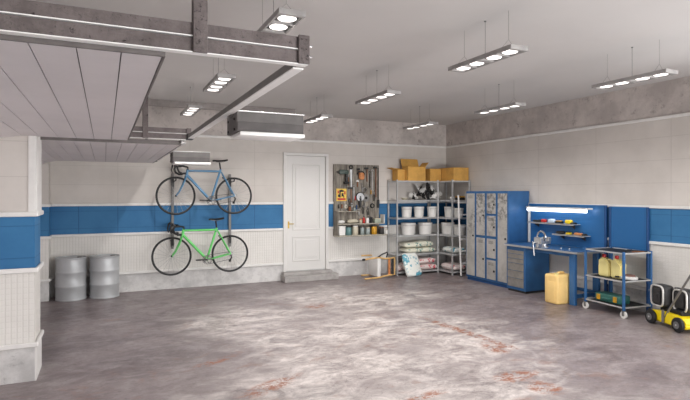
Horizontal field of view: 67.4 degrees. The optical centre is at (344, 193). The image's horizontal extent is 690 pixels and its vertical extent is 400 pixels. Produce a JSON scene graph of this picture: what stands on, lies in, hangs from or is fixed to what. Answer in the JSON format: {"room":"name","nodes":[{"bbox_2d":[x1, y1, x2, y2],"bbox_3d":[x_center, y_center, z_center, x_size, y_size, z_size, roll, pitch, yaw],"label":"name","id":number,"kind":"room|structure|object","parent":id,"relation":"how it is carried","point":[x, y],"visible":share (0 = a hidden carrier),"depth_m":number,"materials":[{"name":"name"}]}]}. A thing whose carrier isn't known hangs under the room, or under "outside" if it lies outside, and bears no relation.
{"room":"garage","nodes":[
{"label":"garage","id":0,"kind":"room"},
{"bbox_2d":[0,136,50,384],"bbox_3d":[-2.486,0.065,2.886,0.920,3.270,12.130,0,0,-25],"label":"wall","id":1,"kind":"structure","parent":0,"point":[21,245],"depth_m":4.66,"materials":[{"name":"paint"}]},
{"bbox_2d":[28,136,41,380],"bbox_3d":[-2.933,0.330,4.895,0.062,2.740,0.450,0,0,-25],"label":"trim","id":2,"kind":"structure","parent":1,"relation":"attached to","point":[34,142],"depth_m":4.71,"materials":[{"name":"white paint"}]},
{"bbox_2d":[0,254,645,350],"bbox_3d":[1.069,1.367,4.537,8.360,0.045,12.130,0,0,-25],"label":"trim","id":3,"kind":"structure","parent":1,"relation":"attached to","point":[36,343],"depth_m":8.97,"materials":[{"name":"white paint"}]},
{"bbox_2d":[0,201,689,216],"bbox_3d":[1.069,0.182,4.537,8.360,0.045,12.130,0,0,-25],"label":"trim","id":4,"kind":"structure","parent":1,"relation":"attached to","point":[41,212],"depth_m":8.71,"materials":[{"name":"white paint"}]},
{"bbox_2d":[0,224,689,274],"bbox_3d":[1.069,0.693,4.537,8.360,0.045,12.130,0,0,-25],"label":"trim","id":5,"kind":"structure","parent":1,"relation":"attached to","point":[20,270],"depth_m":8.67,"materials":[{"name":"white paint"}]},
{"bbox_2d":[51,106,445,297],"bbox_3d":[-1.526,0.065,10.129,8.760,3.270,0.200,0,0,-25],"label":"wall","id":6,"kind":"structure","parent":0,"point":[259,164],"depth_m":9.61,"materials":[{"name":"paint"}]},
{"bbox_2d":[170,173,176,248],"bbox_3d":[-3.037,0.305,9.122,0.090,1.350,0.355,0,0,-25],"label":"bike rack","id":7,"kind":"object","parent":6,"relation":"attached to","point":[172,181],"visible":0.87,"depth_m":9.23,"materials":[{"name":"grey metal"}]},
{"bbox_2d":[151,217,247,275],"bbox_3d":[-2.546,0.920,9.188,1.687,1.000,0.454,0,0,-23],"label":"bicycle","id":8,"kind":"object","parent":7,"relation":"hanging from","point":[182,235],"visible":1,"depth_m":9.17,"materials":[{"name":"green metal"}]},
{"bbox_2d":[155,159,251,214],"bbox_3d":[-2.497,-0.131,9.243,1.687,1.000,0.454,0,0,-27],"label":"bicycle","id":9,"kind":"object","parent":7,"relation":"hanging from","point":[233,195],"visible":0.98,"depth_m":9.20,"materials":[{"name":"blue metal"}]},
{"bbox_2d":[228,174,234,245],"bbox_3d":[-2.114,0.305,9.550,0.093,1.350,0.355,0,0,-25],"label":"bike rack","id":10,"kind":"object","parent":6,"relation":"attached to","point":[229,181],"visible":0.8,"depth_m":9.66,"materials":[{"name":"grey metal"}]},
{"bbox_2d":[283,152,328,271],"bbox_3d":[-0.793,0.355,10.383,0.961,2.350,0.157,0,0,-25],"label":"door","id":11,"kind":"structure","parent":6,"relation":"in","point":[305,175],"depth_m":10.35,"materials":[{"name":"white wood"}]},
{"bbox_2d":[333,164,386,236],"bbox_3d":[0.312,0.128,10.711,1.135,1.475,0.288,0,0,-25],"label":"board","id":12,"kind":"object","parent":6,"relation":"attached to","point":[339,213],"visible":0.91,"depth_m":10.76,"materials":[{"name":"grey metal"}]},
{"bbox_2d":[336,189,346,200],"bbox_3d":[-0.072,0.018,10.625,0.230,0.255,0.011,0,0,-25],"label":"sign plate","id":13,"kind":"object","parent":12,"relation":"attached to","point":[341,194],"visible":1,"depth_m":10.62,"materials":[{"name":"yellow plastic"}]},
{"bbox_2d":[338,226,345,235],"bbox_3d":[-0.082,0.745,10.513,0.148,0.190,0.148,0,0,-25],"label":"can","id":14,"kind":"object","parent":12,"relation":"on","point":[341,229],"visible":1,"depth_m":10.45,"materials":[{"name":"white paint"}]},
{"bbox_2d":[336,170,348,183],"bbox_3d":[-0.047,-0.350,10.586,0.280,0.290,0.065,0,0,-25],"label":"drill","id":15,"kind":"object","parent":12,"relation":"hanging from","point":[346,172],"visible":1,"depth_m":10.59,"materials":[{"name":"plastic"}]},
{"bbox_2d":[345,226,351,234],"bbox_3d":[0.072,0.750,10.562,0.124,0.179,0.124,0,0,-25],"label":"glass jar","id":16,"kind":"object","parent":12,"relation":"on","point":[348,230],"visible":0.98,"depth_m":10.51,"materials":[{"name":"glass"}]},
{"bbox_2d":[349,165,352,186],"bbox_3d":[0.126,-0.359,10.694,0.096,0.488,0.026,0,0,-25],"label":"saw","id":17,"kind":"object","parent":12,"relation":"hanging from","point":[350,165],"visible":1,"depth_m":10.70,"materials":[{"name":"silver metal"}]},
{"bbox_2d":[347,219,357,223],"bbox_3d":[0.154,0.559,10.632,0.241,0.095,0.156,0,0,-25],"label":"cloth bundle","id":18,"kind":"object","parent":12,"relation":"on","point":[350,221],"visible":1,"depth_m":10.57,"materials":[{"name":"beige fabric"}]},
{"bbox_2d":[352,225,357,234],"bbox_3d":[0.209,0.745,10.626,0.124,0.189,0.124,0,0,-25],"label":"tin can","id":19,"kind":"object","parent":12,"relation":"on","point":[354,228],"visible":1,"depth_m":10.58,"materials":[{"name":"white paint"}]},
{"bbox_2d":[356,192,363,207],"bbox_3d":[0.309,0.122,10.759,0.194,0.322,0.064,0,0,-25],"label":"grinder","id":20,"kind":"object","parent":12,"relation":"hanging from","point":[359,196],"visible":1,"depth_m":10.74,"materials":[{"name":"silver metal"}]},
{"bbox_2d":[333,234,386,236],"bbox_3d":[0.323,0.853,10.687,1.135,0.025,0.235,0,0,-25],"label":"shelf","id":21,"kind":"object","parent":12,"relation":"attached to","point":[335,235],"depth_m":10.54,"materials":[{"name":"white metal"}]},
{"bbox_2d":[357,171,364,179],"bbox_3d":[0.328,-0.393,10.762,0.184,0.186,0.059,0,0,-25],"label":"tool pouch","id":22,"kind":"object","parent":12,"relation":"hanging from","point":[361,175],"visible":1,"depth_m":10.74,"materials":[{"name":"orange leather"}]},
{"bbox_2d":[338,223,384,224],"bbox_3d":[0.308,0.615,10.707,1.085,0.020,0.185,0,0,-25],"label":"shelf","id":23,"kind":"object","parent":12,"relation":"attached to","point":[343,223],"depth_m":10.64,"materials":[{"name":"metal"}]},
{"bbox_2d":[360,227,363,234],"bbox_3d":[0.356,0.760,10.694,0.090,0.159,0.090,0,0,-25],"label":"glass jar","id":24,"kind":"object","parent":12,"relation":"on","point":[361,228],"visible":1,"depth_m":10.66,"materials":[{"name":"grey glass"}]},
{"bbox_2d":[363,194,368,201],"bbox_3d":[0.442,0.083,10.840,0.167,0.167,0.015,0,0,-25],"label":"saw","id":25,"kind":"object","parent":12,"relation":"hanging from","point":[366,197],"visible":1,"depth_m":10.84,"materials":[{"name":"grey metal"}]},
{"bbox_2d":[365,227,369,234],"bbox_3d":[0.472,0.765,10.748,0.100,0.149,0.100,0,0,-25],"label":"glass jar","id":26,"kind":"object","parent":12,"relation":"on","point":[367,230],"visible":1,"depth_m":10.71,"materials":[{"name":"grey glass"}]},
{"bbox_2d":[371,225,376,233],"bbox_3d":[0.609,0.750,10.811,0.116,0.179,0.116,0,0,-25],"label":"tin can","id":27,"kind":"object","parent":12,"relation":"on","point":[374,227],"visible":0.98,"depth_m":10.77,"materials":[{"name":"metal"}]},
{"bbox_2d":[373,167,376,196],"bbox_3d":[0.639,-0.258,10.931,0.090,0.640,0.036,0,0,-25],"label":"hammer","id":28,"kind":"object","parent":12,"relation":"hanging from","point":[375,168],"visible":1,"depth_m":10.93,"materials":[{"name":"wood"}]},
{"bbox_2d":[373,218,380,222],"bbox_3d":[0.663,0.557,10.859,0.148,0.095,0.128,0,0,-25],"label":"storage box","id":29,"kind":"object","parent":12,"relation":"on","point":[375,220],"visible":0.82,"depth_m":10.80,"materials":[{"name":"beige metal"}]},
{"bbox_2d":[377,168,379,207],"bbox_3d":[0.705,-0.133,10.963,0.060,0.850,0.016,0,0,-25],"label":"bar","id":30,"kind":"object","parent":12,"relation":"hanging from","point":[378,200],"visible":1,"depth_m":10.96,"materials":[{"name":"metal"}]},
{"bbox_2d":[379,227,383,233],"bbox_3d":[0.767,0.765,10.885,0.110,0.149,0.110,0,0,-25],"label":"tin can","id":31,"kind":"object","parent":12,"relation":"on","point":[381,229],"visible":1,"depth_m":10.84,"materials":[{"name":"metal"}]},
{"bbox_2d":[227,110,304,141],"bbox_3d":[-0.570,-0.471,3.643,0.494,0.165,0.320,0,0,-25],"label":"heater","id":32,"kind":"object","parent":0,"point":[241,125],"visible":0.93,"depth_m":3.52,"materials":[{"name":"white metal"}]},
{"bbox_2d":[0,271,689,399],"bbox_3d":[1.069,1.760,4.537,8.760,0.120,12.530,0,0,-25],"label":"floor","id":33,"kind":"structure","parent":0,"point":[431,335],"depth_m":5.76,"materials":[{"name":"grey concrete"}]},
{"bbox_2d":[55,255,86,301],"bbox_3d":[-4.436,1.360,8.370,0.460,0.680,0.460,0,0,-25],"label":"drum","id":34,"kind":"object","parent":33,"relation":"on","point":[70,271],"visible":1,"depth_m":8.20,"materials":[{"name":"silver metal"}]},
{"bbox_2d":[89,254,119,298],"bbox_3d":[-3.987,1.360,8.579,0.460,0.680,0.460,0,0,-25],"label":"drum","id":35,"kind":"object","parent":33,"relation":"on","point":[104,268],"visible":1,"depth_m":8.40,"materials":[{"name":"silver metal"}]},
{"bbox_2d":[281,269,338,282],"bbox_3d":[-0.695,1.616,10.245,1.125,0.168,0.290,0,0,-25],"label":"step","id":36,"kind":"structure","parent":33,"relation":"on","point":[322,274],"depth_m":10.15,"materials":[{"name":"concrete"}]},
{"bbox_2d":[361,252,394,279],"bbox_3d":[0.618,1.423,10.502,0.832,0.535,0.530,0,0,-25],"label":"folding chair","id":37,"kind":"object","parent":33,"relation":"on","point":[374,262],"visible":1,"depth_m":10.46,"materials":[{"name":"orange wood"}]},
{"bbox_2d":[402,252,421,276],"bbox_3d":[1.388,1.475,10.758,0.405,0.480,0.305,0,0,-30],"label":"sack","id":38,"kind":"object","parent":33,"relation":"on","point":[411,263],"visible":1,"depth_m":10.69,"materials":[{"name":"white plastic"}]},
{"bbox_2d":[387,180,438,275],"bbox_3d":[1.472,0.700,11.157,1.053,2.000,0.408,0,0,-25],"label":"metal shelf","id":39,"kind":"object","parent":33,"relation":"on","point":[396,235],"visible":0.83,"depth_m":11.11,"materials":[{"name":"grey metal"}]},
{"bbox_2d":[388,167,404,180],"bbox_3d":[1.100,-0.420,11.058,0.360,0.279,0.233,0,0,-25],"label":"cardboard box","id":40,"kind":"object","parent":39,"relation":"on","point":[398,174],"visible":0.91,"depth_m":10.99,"materials":[{"name":"brown cardboard"}]},
{"bbox_2d":[401,207,411,217],"bbox_3d":[1.316,0.387,11.021,0.231,0.225,0.246,0,0,-17],"label":"bucket","id":41,"kind":"object","parent":39,"relation":"on","point":[406,211],"visible":1,"depth_m":10.94,"materials":[{"name":"white paint"}]},
{"bbox_2d":[401,222,415,234],"bbox_3d":[1.360,0.745,11.072,0.319,0.250,0.339,0,0,-19],"label":"bucket","id":42,"kind":"object","parent":39,"relation":"on","point":[407,228],"visible":1,"depth_m":10.96,"materials":[{"name":"white paint"}]},
{"bbox_2d":[400,247,421,252],"bbox_3d":[1.426,1.201,11.101,0.478,0.116,0.328,0,0,-27],"label":"sack","id":43,"kind":"object","parent":39,"relation":"on","point":[406,250],"visible":0.84,"depth_m":10.96,"materials":[{"name":"beige plastic"}]},
{"bbox_2d":[398,241,423,247],"bbox_3d":[1.425,1.085,11.102,0.498,0.124,0.320,0,0,-23],"label":"sack","id":44,"kind":"object","parent":43,"relation":"on","point":[411,244],"visible":0.98,"depth_m":10.98,"materials":[{"name":"white plastic"}]},
{"bbox_2d":[400,159,428,180],"bbox_3d":[1.499,-0.520,11.139,0.516,0.478,0.325,0,0,-25],"label":"cardboard box","id":45,"kind":"object","parent":39,"relation":"on","point":[413,171],"visible":0.91,"depth_m":11.02,"materials":[{"name":"brown cardboard"}]},
{"bbox_2d":[413,207,423,216],"bbox_3d":[1.594,0.387,11.150,0.231,0.225,0.246,0,0,-9],"label":"bucket","id":46,"kind":"object","parent":39,"relation":"on","point":[418,211],"visible":0.98,"depth_m":11.07,"materials":[{"name":"white paint"}]},
{"bbox_2d":[418,222,431,233],"bbox_3d":[1.743,0.745,11.250,0.319,0.250,0.339,0,0,-5],"label":"bucket","id":47,"kind":"object","parent":39,"relation":"on","point":[423,227],"visible":1,"depth_m":11.14,"materials":[{"name":"white paint"}]},
{"bbox_2d":[418,246,435,251],"bbox_3d":[1.715,1.203,11.237,0.438,0.117,0.324,0,0,-25],"label":"sack","id":48,"kind":"object","parent":39,"relation":"on","point":[423,249],"visible":0.7,"depth_m":11.12,"materials":[{"name":"plastic"}]},
{"bbox_2d":[414,240,433,246],"bbox_3d":[1.658,1.074,11.242,0.478,0.142,0.322,0,0,-28],"label":"sack","id":49,"kind":"object","parent":48,"relation":"on","point":[426,242],"visible":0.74,"depth_m":11.15,"materials":[{"name":"plastic"}]},
{"bbox_2d":[420,263,436,269],"bbox_3d":[1.720,1.565,11.228,0.518,0.133,0.325,0,0,-25],"label":"sack","id":50,"kind":"object","parent":39,"relation":"on","point":[423,266],"visible":0.57,"depth_m":11.11,"materials":[{"name":"plastic"}]},
{"bbox_2d":[418,257,435,263],"bbox_3d":[1.697,1.435,11.229,0.518,0.133,0.323,0,0,-28],"label":"sack","id":51,"kind":"object","parent":50,"relation":"on","point":[421,259],"visible":0.69,"depth_m":11.11,"materials":[{"name":"white plastic"}]},
{"bbox_2d":[427,206,436,216],"bbox_3d":[1.906,0.387,11.295,0.231,0.225,0.246,0,0,-32],"label":"bucket","id":52,"kind":"object","parent":39,"relation":"on","point":[431,210],"visible":0.99,"depth_m":11.22,"materials":[{"name":"white paint"}]},
{"bbox_2d":[426,169,440,180],"bbox_3d":[1.904,-0.414,11.313,0.280,0.267,0.284,0,0,-25],"label":"cardboard box","id":53,"kind":"object","parent":39,"relation":"on","point":[431,174],"visible":0.77,"depth_m":11.19,"materials":[{"name":"brown cardboard"}]},
{"bbox_2d":[430,192,438,198],"bbox_3d":[1.947,0.030,11.229,0.216,0.153,0.070,0,0,31],"label":"glove","id":54,"kind":"object","parent":39,"relation":"on","point":[435,194],"visible":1,"depth_m":11.22,"materials":[{"name":"white fabric"}]},
{"bbox_2d":[429,180,470,275],"bbox_3d":[2.272,0.700,11.274,0.473,2.000,0.868,0,0,-25],"label":"metal shelf","id":55,"kind":"object","parent":33,"relation":"on","point":[451,235],"visible":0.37,"depth_m":10.96,"materials":[{"name":"grey metal"}]},
{"bbox_2d":[441,222,454,233],"bbox_3d":[2.247,0.745,11.263,0.299,0.250,0.318,0,0,-25],"label":"bucket","id":56,"kind":"object","parent":55,"relation":"on","point":[446,226],"visible":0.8,"depth_m":11.16,"materials":[{"name":"white paint"}]},
{"bbox_2d":[444,207,454,216],"bbox_3d":[2.269,0.387,11.232,0.231,0.225,0.246,0,0,-5],"label":"bucket","id":57,"kind":"object","parent":55,"relation":"on","point":[447,210],"visible":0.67,"depth_m":11.16,"materials":[{"name":"white paint"}]},
{"bbox_2d":[441,262,464,269],"bbox_3d":[2.325,1.554,11.135,0.358,0.153,0.504,0,0,-25],"label":"sack","id":58,"kind":"object","parent":55,"relation":"on","point":[447,265],"visible":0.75,"depth_m":10.99,"materials":[{"name":"white plastic"}]},
{"bbox_2d":[442,246,464,252],"bbox_3d":[2.333,1.194,11.118,0.348,0.134,0.465,0,0,-25],"label":"sack","id":59,"kind":"object","parent":55,"relation":"on","point":[447,248],"visible":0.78,"depth_m":10.99,"materials":[{"name":"white plastic"}]},
{"bbox_2d":[439,167,468,180],"bbox_3d":[2.348,-0.421,11.188,0.390,0.282,0.534,0,0,-25],"label":"cardboard box","id":60,"kind":"object","parent":55,"relation":"on","point":[453,173],"visible":0.85,"depth_m":10.97,"materials":[{"name":"brown cardboard"}]},
{"bbox_2d":[453,208,463,217],"bbox_3d":[2.426,0.400,11.019,0.216,0.200,0.231,0,0,-27],"label":"bucket","id":61,"kind":"object","parent":55,"relation":"on","point":[455,209],"visible":0.83,"depth_m":10.95,"materials":[{"name":"white paint"}]},
{"bbox_2d":[453,224,464,234],"bbox_3d":[2.440,0.759,11.030,0.258,0.220,0.274,0,0,-4],"label":"bucket","id":62,"kind":"object","parent":55,"relation":"on","point":[456,226],"visible":0.75,"depth_m":10.95,"materials":[{"name":"white paint"}]},
{"bbox_2d":[455,196,464,199],"bbox_3d":[2.455,0.087,11.029,0.180,0.085,0.120,0,0,-25],"label":"tool case","id":63,"kind":"object","parent":55,"relation":"on","point":[456,197],"visible":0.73,"depth_m":10.99,"materials":[{"name":"plastic"}]},
{"bbox_2d":[458,195,465,276],"bbox_3d":[2.542,0.859,10.745,0.440,1.681,0.142,0,0,-25],"label":"step ladder","id":64,"kind":"object","parent":33,"relation":"on","point":[459,214],"visible":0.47,"depth_m":10.65,"materials":[{"name":"grey metal"}]},
{"bbox_2d":[466,191,528,287],"bbox_3d":[2.886,0.823,9.906,0.522,1.755,1.200,0,0,-25],"label":"tall cabinet","id":65,"kind":"object","parent":33,"relation":"on","point":[494,219],"visible":0.97,"depth_m":9.62,"materials":[{"name":"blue metal"}]},
{"bbox_2d":[504,242,603,305],"bbox_3d":[3.429,1.288,8.598,0.620,0.825,1.570,0,0,-25],"label":"workbench","id":66,"kind":"object","parent":33,"relation":"on","point":[526,272],"visible":0.92,"depth_m":8.81,"materials":[{"name":"blue metal"}]},
{"bbox_2d":[532,231,550,255],"bbox_3d":[3.224,0.805,8.528,0.344,0.402,0.218,0,0,-25],"label":"grinder","id":67,"kind":"object","parent":66,"relation":"on","point":[544,241],"visible":1,"depth_m":8.47,"materials":[{"name":"silver metal"}]},
{"bbox_2d":[504,244,603,254],"bbox_3d":[3.415,0.894,8.591,0.590,0.031,1.570,0,0,-25],"label":"countertop","id":68,"kind":"structure","parent":66,"relation":"on","point":[577,253],"depth_m":8.14,"materials":[{"name":"silver metal"}]},
{"bbox_2d":[545,271,568,304],"bbox_3d":[3.340,1.453,8.088,0.342,0.495,0.282,0,0,-25],"label":"jerrycan","id":69,"kind":"object","parent":33,"relation":"on","point":[557,283],"visible":0.91,"depth_m":7.97,"materials":[{"name":"beige plastic"}]},
{"bbox_2d":[528,204,607,290],"bbox_3d":[3.691,0.938,8.703,0.060,1.525,1.620,0,0,-25],"label":"board","id":70,"kind":"object","parent":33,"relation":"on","point":[594,223],"visible":0.77,"depth_m":8.49,"materials":[{"name":"blue paint"}]},
{"bbox_2d":[527,221,579,228],"bbox_3d":[3.549,0.538,8.835,0.158,0.094,1.000,0,0,-25],"label":"shelf","id":71,"kind":"object","parent":70,"relation":"attached to","point":[536,223],"visible":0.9,"depth_m":8.72,"materials":[{"name":"metal"}]},
{"bbox_2d":[526,206,592,212],"bbox_3d":[3.592,0.263,8.745,0.160,0.075,1.280,0,0,-25],"label":"tube light","id":72,"kind":"object","parent":70,"relation":"attached to","point":[529,208],"visible":1,"depth_m":8.62,"materials":[{"name":"white paint"}]},
{"bbox_2d":[552,233,590,240],"bbox_3d":[3.709,0.713,8.491,0.158,0.094,0.640,0,0,-25],"label":"shelf","id":73,"kind":"object","parent":70,"relation":"attached to","point":[561,235],"visible":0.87,"depth_m":8.38,"materials":[{"name":"metal"}]},
{"bbox_2d":[582,246,652,318],"bbox_3d":[3.926,1.248,7.456,0.544,0.905,0.770,0,0,-20],"label":"trolley","id":74,"kind":"object","parent":33,"relation":"on","point":[633,304],"visible":0.73,"depth_m":7.27,"materials":[{"name":"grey metal"}]},
{"bbox_2d":[598,254,611,276],"bbox_3d":[3.831,1.040,7.553,0.112,0.319,0.224,0,0,-29],"label":"canister","id":75,"kind":"object","parent":74,"relation":"on","point":[604,267],"visible":0.95,"depth_m":7.53,"materials":[{"name":"beige plastic"}]},
{"bbox_2d":[595,291,629,304],"bbox_3d":[3.836,1.497,7.454,0.271,0.115,0.420,0,0,-22],"label":"tool case","id":76,"kind":"object","parent":74,"relation":"on","point":[606,296],"visible":0.98,"depth_m":7.38,"materials":[{"name":"plastic"}]},
{"bbox_2d":[611,255,625,278],"bbox_3d":[3.908,1.040,7.357,0.112,0.319,0.224,0,0,-19],"label":"canister","id":77,"kind":"object","parent":74,"relation":"on","point":[616,264],"visible":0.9,"depth_m":7.36,"materials":[{"name":"beige plastic"}]},
{"bbox_2d":[586,247,650,254],"bbox_3d":[3.926,0.817,7.456,0.524,0.020,0.694,0,0,-20],"label":"shelf","id":78,"kind":"object","parent":74,"relation":"attached to","point":[614,250],"depth_m":7.46,"materials":[{"name":"metal"}]},
{"bbox_2d":[586,273,650,282],"bbox_3d":[3.926,1.202,7.456,0.524,0.020,0.694,0,0,-20],"label":"shelf","id":79,"kind":"object","parent":74,"relation":"attached to","point":[596,275],"depth_m":7.26,"materials":[{"name":"metal"}]},
{"bbox_2d":[586,297,650,308],"bbox_3d":[3.926,1.557,7.456,0.524,0.020,0.694,0,0,-20],"label":"shelf","id":80,"kind":"object","parent":74,"relation":"attached to","point":[633,304],"depth_m":7.28,"materials":[{"name":"metal"}]},
{"bbox_2d":[615,274,637,279],"bbox_3d":[3.959,1.162,7.265,0.170,0.074,0.284,0,0,-45],"label":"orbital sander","id":81,"kind":"object","parent":74,"relation":"on","point":[627,276],"visible":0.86,"depth_m":7.18,"materials":[{"name":"white plastic"}]},
{"bbox_2d":[609,206,649,309],"bbox_3d":[4.197,0.945,7.656,0.040,1.510,0.635,0,0,-25],"label":"board","id":82,"kind":"object","parent":33,"relation":"on","point":[629,227],"visible":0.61,"depth_m":7.60,"materials":[{"name":"blue metal"}]},
{"bbox_2d":[645,275,689,332],"bbox_3d":[4.272,1.176,6.428,0.461,1.046,0.984,0,0,-8],"label":"lawn mower","id":83,"kind":"object","parent":33,"relation":"on","point":[674,303],"depth_m":6.57,"materials":[{"name":"yellow plastic"}]},
{"bbox_2d":[652,287,659,302],"bbox_3d":[4.059,1.323,6.744,0.010,0.185,0.135,0,0,-8],"label":"vent","id":84,"kind":"object","parent":83,"relation":"attached to","point":[655,290],"depth_m":6.75,"materials":[{"name":"plastic"}]},
{"bbox_2d":[675,292,683,308],"bbox_3d":[4.203,1.343,6.504,0.010,0.185,0.140,0,0,-8],"label":"vent","id":85,"kind":"object","parent":83,"relation":"attached to","point":[679,304],"depth_m":6.49,"materials":[{"name":"plastic"}]},
{"bbox_2d":[31,0,689,124],"bbox_3d":[1.069,-1.630,4.537,8.760,0.120,12.530,0,0,-25],"label":"ceiling","id":86,"kind":"structure","parent":0,"point":[412,45],"depth_m":5.74,"materials":[{"name":"paint"}]},
{"bbox_2d":[0,34,164,139],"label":"garage door","id":87,"kind":"structure","parent":86,"relation":"attached to","point":[49,87],"depth_m":2.54,"materials":[{"name":"white metal"}]},
{"bbox_2d":[40,137,180,163],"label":"garage door","id":88,"kind":"structure","parent":86,"relation":"attached to","point":[53,148],"depth_m":6.13,"materials":[{"name":"white metal"}]},
{"bbox_2d":[0,0,311,66],"bbox_3d":[-1.083,-1.056,1.763,2.080,1.024,0.058,0,0,-25],"label":"support beam","id":89,"kind":"structure","parent":86,"relation":"attached to","point":[28,18],"depth_m":1.93,"materials":[{"name":"metal"}]},
{"bbox_2d":[186,65,303,139],"bbox_3d":[-0.874,-0.561,3.679,0.058,0.057,3.190,0,0,-25],"label":"door track","id":90,"kind":"object","parent":89,"relation":"attached to","point":[286,72],"visible":0.91,"depth_m":2.89,"materials":[{"name":"grey metal"}]},
{"bbox_2d":[130,97,190,139],"bbox_3d":[-2.240,-1.068,5.162,1.402,1.000,0.058,0,0,-25],"label":"support beam","id":91,"kind":"structure","parent":86,"relation":"attached to","point":[143,131],"depth_m":5.29,"materials":[{"name":"metal"}]},
{"bbox_2d":[156,140,185,161],"bbox_3d":[-2.426,-0.561,7.021,0.058,0.057,3.420,0,0,-25],"label":"door track","id":92,"kind":"object","parent":91,"relation":"attached to","point":[181,141],"visible":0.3,"depth_m":5.87,"materials":[{"name":"grey metal"}]},
{"bbox_2d":[169,151,210,165],"bbox_3d":[-2.064,-0.471,6.863,0.494,0.165,0.320,0,0,-25],"label":"heater","id":93,"kind":"object","parent":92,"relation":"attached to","point":[176,157],"visible":0.93,"depth_m":6.74,"materials":[{"name":"white metal"}]},
{"bbox_2d":[180,87,201,116],"bbox_3d":[-2.263,-1.385,7.582,0.190,0.369,0.860,0,0,-25],"label":"pendant lamp","id":94,"kind":"object","parent":86,"relation":"hanging from","point":[190,110],"visible":1,"depth_m":7.47,"materials":[{"name":"metal"}]},
{"bbox_2d":[203,58,235,92],"bbox_3d":[-1.400,-1.385,5.723,0.190,0.369,0.860,0,0,-25],"label":"pendant lamp","id":95,"kind":"object","parent":86,"relation":"hanging from","point":[220,81],"visible":0.96,"depth_m":5.65,"materials":[{"name":"plastic"}]},
{"bbox_2d":[213,81,227,83],"bbox_3d":[-1.350,-1.217,5.616,0.158,0.022,0.172,0,0,-25],"label":"bulb","id":96,"kind":"object","parent":95,"relation":"attached to","point":[214,82],"depth_m":5.59,"materials":[{"name":"white"}]},
{"bbox_2d":[145,99,294,138],"bbox_3d":[-2.110,-1.200,9.059,2.600,0.739,0.050,0,0,-25],"label":"beam","id":97,"kind":"structure","parent":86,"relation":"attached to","point":[151,102],"depth_m":8.93,"materials":[{"name":"metal"}]},
{"bbox_2d":[257,0,305,34],"bbox_3d":[-0.532,-1.385,3.854,0.190,0.369,0.860,0,0,-25],"label":"pendant lamp","id":98,"kind":"object","parent":86,"relation":"hanging from","point":[282,21],"visible":0.6,"depth_m":3.62,"materials":[{"name":"plastic"}]},
{"bbox_2d":[267,23,289,30],"bbox_3d":[-0.482,-1.217,3.747,0.158,0.022,0.172,0,0,-25],"label":"bulb","id":99,"kind":"object","parent":98,"relation":"attached to","point":[270,26],"depth_m":3.74,"materials":[{"name":"white glass"}]},
{"bbox_2d":[275,15,298,22],"bbox_3d":[-0.400,-1.217,3.568,0.158,0.022,0.172,0,0,-25],"label":"bulb","id":100,"kind":"object","parent":98,"relation":"attached to","point":[278,18],"depth_m":3.57,"materials":[{"name":"white glass"}]},
{"bbox_2d":[304,114,332,123],"bbox_3d":[-0.458,-1.385,8.420,0.190,0.369,0.860,0,0,-25],"label":"pendant lamp","id":101,"kind":"object","parent":86,"relation":"hanging from","point":[321,117],"visible":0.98,"depth_m":8.33,"materials":[{"name":"plastic"}]},
{"bbox_2d":[355,70,400,104],"bbox_3d":[0.406,-1.385,6.561,0.190,0.369,0.860,0,0,-25],"label":"pendant lamp","id":102,"kind":"object","parent":86,"relation":"hanging from","point":[386,94],"visible":1,"depth_m":6.47,"materials":[{"name":"metal"}]},
{"bbox_2d":[403,106,437,129],"bbox_3d":[1.338,-1.385,9.254,0.190,0.369,0.860,0,0,-25],"label":"pendant lamp","id":103,"kind":"object","parent":86,"relation":"hanging from","point":[425,124],"visible":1,"depth_m":9.19,"materials":[{"name":"plastic"}]},
{"bbox_2d":[448,10,527,72],"bbox_3d":[1.273,-1.385,4.692,0.190,0.369,0.860,0,0,-25],"label":"pendant lamp","id":104,"kind":"object","parent":86,"relation":"hanging from","point":[510,50],"visible":1,"depth_m":4.61,"materials":[{"name":"plastic"}]},
{"bbox_2d":[457,66,470,69],"bbox_3d":[1.140,-1.217,4.978,0.158,0.022,0.172,0,0,-25],"label":"bulb","id":105,"kind":"object","parent":104,"relation":"attached to","point":[458,67],"depth_m":4.97,"materials":[{"name":"white"}]},
{"bbox_2d":[468,62,483,65],"bbox_3d":[1.223,-1.217,4.799,0.158,0.022,0.172,0,0,-25],"label":"bulb","id":106,"kind":"object","parent":104,"relation":"attached to","point":[469,63],"depth_m":4.80,"materials":[{"name":"white"}]},
{"bbox_2d":[485,55,502,59],"bbox_3d":[1.323,-1.217,4.585,0.158,0.022,0.172,0,0,-25],"label":"bulb","id":107,"kind":"object","parent":104,"relation":"attached to","point":[487,57],"depth_m":4.57,"materials":[{"name":"white glass"}]},
{"bbox_2d":[501,50,518,54],"bbox_3d":[1.405,-1.217,4.406,0.158,0.022,0.172,0,0,-25],"label":"bulb","id":108,"kind":"object","parent":104,"relation":"attached to","point":[503,52],"depth_m":4.41,"materials":[{"name":"white"}]},
{"bbox_2d":[474,84,525,114],"bbox_3d":[2.201,-1.385,7.394,0.190,0.369,0.860,0,0,-25],"label":"pendant lamp","id":109,"kind":"object","parent":86,"relation":"hanging from","point":[510,105],"visible":1,"depth_m":7.30,"materials":[{"name":"plastic"}]},
{"bbox_2d":[592,40,677,89],"bbox_3d":[3.069,-1.385,5.526,0.190,0.369,0.860,0,0,-25],"label":"pendant lamp","id":110,"kind":"object","parent":86,"relation":"hanging from","point":[666,72],"visible":1,"depth_m":5.45,"materials":[{"name":"grey metal"},{"name":"white glowing glass"}]},
{"bbox_2d":[446,76,689,311],"bbox_3d":[4.951,0.065,6.339,0.200,3.270,12.130,0,0,-25],"label":"wall","id":111,"kind":"structure","parent":0,"point":[642,163],"depth_m":8.09,"materials":[{"name":"paint"}]},
{"bbox_2d":[197,112,689,147],"bbox_3d":[1.069,-1.062,4.537,8.360,0.045,12.130,0,0,-25],"label":"trim","id":112,"kind":"structure","parent":111,"relation":"attached to","point":[688,113],"depth_m":9.57,"materials":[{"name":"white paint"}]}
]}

